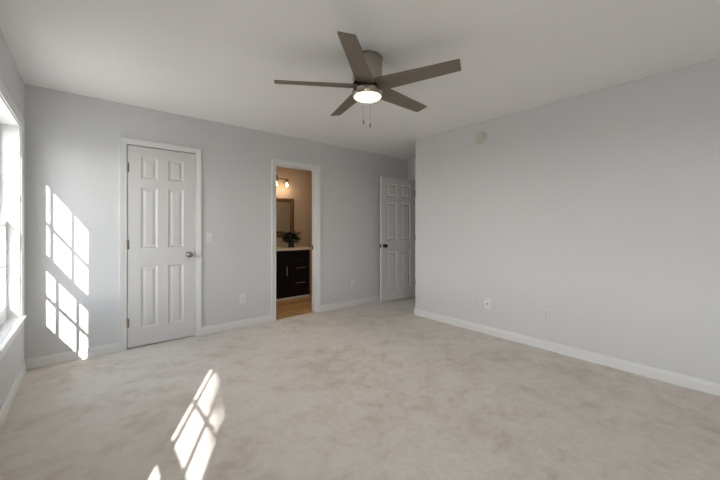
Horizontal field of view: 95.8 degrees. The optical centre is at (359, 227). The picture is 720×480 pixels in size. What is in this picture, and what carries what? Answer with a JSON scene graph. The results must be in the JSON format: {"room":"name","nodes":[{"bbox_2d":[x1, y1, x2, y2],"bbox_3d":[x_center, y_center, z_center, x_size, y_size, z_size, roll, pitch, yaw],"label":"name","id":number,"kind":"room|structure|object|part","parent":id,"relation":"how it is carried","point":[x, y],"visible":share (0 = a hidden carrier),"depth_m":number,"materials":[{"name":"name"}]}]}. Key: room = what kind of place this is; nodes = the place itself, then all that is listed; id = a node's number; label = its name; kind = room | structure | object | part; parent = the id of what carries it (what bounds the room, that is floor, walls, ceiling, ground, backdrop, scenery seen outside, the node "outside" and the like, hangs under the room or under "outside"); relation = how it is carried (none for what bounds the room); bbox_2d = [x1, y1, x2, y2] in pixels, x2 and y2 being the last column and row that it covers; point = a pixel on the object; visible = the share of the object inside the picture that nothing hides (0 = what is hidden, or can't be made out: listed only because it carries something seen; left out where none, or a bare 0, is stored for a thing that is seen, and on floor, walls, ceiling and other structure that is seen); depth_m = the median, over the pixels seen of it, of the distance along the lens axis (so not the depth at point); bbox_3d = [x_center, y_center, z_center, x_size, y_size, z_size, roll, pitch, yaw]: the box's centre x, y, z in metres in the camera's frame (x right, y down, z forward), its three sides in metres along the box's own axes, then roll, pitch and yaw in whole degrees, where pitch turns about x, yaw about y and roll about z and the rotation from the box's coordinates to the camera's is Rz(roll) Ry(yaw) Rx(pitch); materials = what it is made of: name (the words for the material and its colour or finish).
{"room":"empty bedroom","nodes":[
{"label":"empty bedroom","id":0,"kind":"room"},
{"bbox_2d":[0,29,23,409],"bbox_3d":[-0.755,-0.006,0.137,0.160,2.440,6.980,0,0,-40],"label":"wall","id":1,"kind":"structure","parent":0,"point":[12,360],"depth_m":2.30,"materials":[{"name":"white paint"}]},
{"bbox_2d":[0,79,26,360],"bbox_3d":[-2.486,-0.040,2.202,0.221,1.672,1.010,0,0,-40],"label":"window","id":2,"kind":"structure","parent":1,"relation":"in","point":[12,317],"depth_m":2.54,"materials":[{"name":"white glass"}]},
{"bbox_3d":[-2.491,0.297,2.198,0.001,0.622,0.790,0,0,-40],"label":"pane","id":3,"kind":"part","parent":2,"relation":"part of","materials":[{"name":"clear glass"}]},
{"bbox_3d":[-2.491,0.327,2.198,0.028,0.772,0.862,0,0,-40],"label":"sash","id":4,"kind":"part","parent":2,"relation":"part of","materials":[{"name":"white plastic"}]},
{"bbox_3d":[-2.498,-0.041,2.192,0.190,1.550,0.890,0,0,-40],"label":"frame","id":5,"kind":"part","parent":2,"relation":"part of","materials":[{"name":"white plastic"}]},
{"bbox_3d":[-2.440,0.724,2.241,0.099,0.020,1.010,0,0,-40],"label":"sill","id":6,"kind":"part","parent":2,"relation":"part of","materials":[{"name":"white"}]},
{"bbox_2d":[0,360,26,430],"bbox_3d":[-0.651,1.170,0.149,0.014,0.088,6.865,0,0,-40],"label":"baseboard","id":7,"kind":"structure","parent":1,"relation":"attached to","point":[12,393],"depth_m":2.25,"materials":[{"name":"white wood"}]},
{"bbox_2d":[24,84,406,361],"bbox_3d":[-1.038,-0.006,4.380,4.860,2.440,0.115,0,0,-40],"label":"wall","id":8,"kind":"structure","parent":0,"point":[71,141],"depth_m":3.35,"materials":[{"name":"white paint"}]},
{"bbox_2d":[119,137,200,351],"bbox_3d":[-2.097,0.163,3.453,0.742,2.102,0.093,0,0,-40],"label":"door frame","id":9,"kind":"structure","parent":8,"relation":"attached to","point":[123,141],"depth_m":3.22,"materials":[{"name":"white wood"}]},
{"bbox_2d":[127,145,194,347],"bbox_3d":[-2.071,0.191,3.417,0.624,2.023,0.101,0,0,-40],"label":"door","id":10,"kind":"structure","parent":8,"relation":"in","point":[160,183],"depth_m":3.41,"materials":[{"name":"white wood"}]},
{"bbox_3d":[-1.867,0.297,3.565,0.064,0.064,0.066,0,0,-40],"label":"knob","id":11,"kind":"part","parent":10,"relation":"part of","materials":[{"name":"silver metal"}]},
{"bbox_2d":[27,295,379,369],"bbox_3d":[-0.991,1.170,4.335,4.846,0.088,0.014,0,0,-40],"label":"baseboard","id":12,"kind":"structure","parent":8,"relation":"attached to","point":[47,360],"depth_m":3.17,"materials":[{"name":"white wood"}]},
{"bbox_2d":[206,232,212,242],"bbox_3d":[-1.717,0.116,3.724,0.072,0.118,0.017,0,0,-40],"label":"light switch","id":13,"kind":"object","parent":8,"relation":"attached to","point":[209,236],"visible":1,"depth_m":3.72,"materials":[{"name":"white plastic"}]},
{"bbox_2d":[239,294,244,303],"bbox_3d":[-1.433,0.869,3.967,0.072,0.116,0.009,0,0,-40],"label":"wall outlet","id":14,"kind":"object","parent":8,"relation":"attached to","point":[241,296],"visible":1,"depth_m":3.96,"materials":[{"name":"white plastic"}]},
{"bbox_2d":[272,159,319,320],"bbox_3d":[-0.894,0.163,4.489,0.740,2.102,0.133,0,0,-40],"label":"door frame","id":15,"kind":"structure","parent":8,"relation":"attached to","point":[315,169],"depth_m":4.64,"materials":[{"name":"white wood"}]},
{"bbox_2d":[276,166,311,246],"bbox_3d":[-0.896,-0.006,5.579,3.040,2.440,1.540,0,0,-40],"label":"wall","id":16,"kind":"structure","parent":0,"point":[299,188],"depth_m":6.21,"materials":[{"name":"beige paint"}]},
{"bbox_2d":[276,175,288,186],"bbox_3d":[-1.508,-0.839,5.827,0.498,0.225,0.129,0,0,-40],"label":"vanity light","id":17,"kind":"object","parent":16,"relation":"attached to","point":[277,178],"visible":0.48,"depth_m":5.90,"materials":[{"name":"white glass"}]},
{"bbox_2d":[276,198,293,236],"bbox_3d":[-1.600,-0.186,5.815,0.925,0.710,0.032,0,0,-40],"label":"wall mirror","id":18,"kind":"object","parent":16,"relation":"attached to","point":[284,206],"visible":0.24,"depth_m":6.00,"materials":[{"name":"brown metal"}]},
{"bbox_2d":[276,202,289,232],"bbox_3d":[-1.606,-0.186,5.823,0.775,0.560,0.008,0,0,-40],"label":"mirror glass","id":19,"kind":"object","parent":18,"relation":"attached to","point":[282,208],"depth_m":5.97,"materials":[{"name":"grey"}]},
{"bbox_2d":[0,296,719,479],"bbox_3d":[1.206,1.274,2.709,6.470,0.120,8.640,0,0,-40],"label":"floor","id":20,"kind":"structure","parent":0,"point":[375,390],"depth_m":2.15,"materials":[{"name":"beige carpet"}]},
{"bbox_2d":[276,250,311,300],"bbox_3d":[-1.493,0.801,5.562,1.262,0.825,0.553,0,0,-40],"label":"vanity cabinet","id":21,"kind":"object","parent":20,"relation":"on","point":[294,267],"visible":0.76,"depth_m":5.55,"materials":[{"name":"black paint"}]},
{"bbox_3d":[-1.352,0.786,5.372,0.399,0.755,0.018,0,0,-40],"label":"door","id":22,"kind":"part","parent":21,"relation":"part of","materials":[{"name":"black paint"}]},
{"bbox_2d":[276,246,311,250],"bbox_3d":[-1.498,0.370,5.562,1.276,0.038,0.547,0,0,-40],"label":"countertop","id":23,"kind":"structure","parent":21,"relation":"on","point":[286,248],"depth_m":5.61,"materials":[{"name":"beige stone"}]},
{"bbox_2d":[280,230,302,247],"bbox_3d":[-1.222,0.200,5.761,0.394,0.302,0.386,0,0,-40],"label":"potted plant","id":24,"kind":"object","parent":23,"relation":"on","point":[290,237],"visible":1,"depth_m":5.71,"materials":[{"name":"green plant"}]},
{"bbox_3d":[-1.048,0.485,5.627,0.377,0.153,0.018,0,0,-40],"label":"drawer","id":25,"kind":"part","parent":21,"relation":"part of","materials":[{"name":"black paint"}]},
{"bbox_3d":[-1.048,0.696,5.627,0.377,0.253,0.018,0,0,-40],"label":"drawer","id":26,"kind":"part","parent":21,"relation":"part of","materials":[{"name":"black paint"}]},
{"bbox_3d":[-1.048,0.997,5.627,0.377,0.335,0.018,0,0,-40],"label":"drawer","id":27,"kind":"part","parent":21,"relation":"part of","materials":[{"name":"black paint"}]},
{"bbox_3d":[-1.035,0.802,5.964,0.042,0.824,0.526,0,0,-40],"label":"panel","id":28,"kind":"part","parent":21,"relation":"part of","materials":[{"name":"brown wood"}]},
{"bbox_2d":[0,0,719,159],"bbox_3d":[1.206,-1.286,2.709,6.470,0.120,8.640,0,0,-40],"label":"ceiling","id":29,"kind":"structure","parent":0,"point":[220,61],"depth_m":2.25,"materials":[{"name":"white paint"}]},
{"bbox_2d":[274,31,460,127],"bbox_3d":[0.087,-0.959,2.389,1.239,0.534,1.279,0,0,-40],"label":"ceiling fan","id":30,"kind":"object","parent":29,"relation":"hanging from","point":[369,85],"visible":1,"depth_m":2.25,"materials":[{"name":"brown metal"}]},
{"bbox_3d":[-0.312,-1.020,2.311,0.589,0.007,0.138,0,13,-7],"label":"blade","id":31,"kind":"part","parent":30,"relation":"part of","materials":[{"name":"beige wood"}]},
{"bbox_3d":[-0.102,-1.020,2.691,0.138,0.007,0.589,-15,6,-24],"label":"blade","id":32,"kind":"part","parent":30,"relation":"part of","materials":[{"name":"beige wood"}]},
{"bbox_3d":[-0.016,-1.020,1.993,0.138,0.007,0.589,14,3,11],"label":"blade","id":33,"kind":"part","parent":30,"relation":"part of","materials":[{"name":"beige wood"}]},
{"bbox_3d":[0.325,-1.020,2.608,0.589,0.007,0.138,0,-14,-43],"label":"blade","id":34,"kind":"part","parent":30,"relation":"part of","materials":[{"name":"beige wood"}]},
{"bbox_3d":[0.377,-1.020,2.177,0.589,0.007,0.138,0,-13,29],"label":"blade","id":35,"kind":"part","parent":30,"relation":"part of","materials":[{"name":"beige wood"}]},
{"bbox_2d":[407,158,414,179],"bbox_3d":[1.187,-0.006,5.597,0.115,2.440,1.111,0,0,-40],"label":"wall","id":36,"kind":"structure","parent":0,"point":[410,163],"depth_m":5.84,"materials":[{"name":"white paint"}]},
{"bbox_2d":[379,177,414,301],"bbox_3d":[0.643,0.191,5.475,0.784,2.022,0.167,0,0,-36],"label":"door","id":37,"kind":"structure","parent":36,"relation":"in","point":[397,196],"depth_m":5.44,"materials":[{"name":"white wood"}]},
{"bbox_2d":[415,58,719,382],"bbox_3d":[3.066,-0.006,2.618,1.067,2.440,5.869,0,0,-40],"label":"wall","id":38,"kind":"structure","parent":0,"point":[599,210],"depth_m":2.95,"materials":[{"name":"white paint"}]},
{"bbox_2d":[475,131,486,143],"bbox_3d":[1.387,-1.044,3.755,0.042,0.144,0.144,0,0,-40],"label":"smoke detector","id":39,"kind":"object","parent":38,"relation":"attached to","point":[480,137],"visible":1,"depth_m":3.73,"materials":[{"name":"grey plastic"}]},
{"bbox_2d":[485,298,490,309],"bbox_3d":[1.450,0.869,3.700,0.018,0.120,0.074,0,0,-40],"label":"cable jack","id":40,"kind":"object","parent":38,"relation":"attached to","point":[487,301],"visible":1,"depth_m":3.70,"materials":[{"name":"white plastic"}]},
{"bbox_2d":[542,308,549,320],"bbox_3d":[1.850,0.869,3.230,0.009,0.116,0.072,0,0,-40],"label":"wall outlet","id":41,"kind":"object","parent":38,"relation":"attached to","point":[545,312],"visible":1,"depth_m":3.23,"materials":[{"name":"white plastic"}]},
{"bbox_2d":[414,308,719,395],"bbox_3d":[3.012,1.170,2.582,0.966,0.088,5.883,0,0,-40],"label":"baseboard","id":42,"kind":"structure","parent":38,"relation":"attached to","point":[706,386],"depth_m":2.94,"materials":[{"name":"white wood"}]}
]}

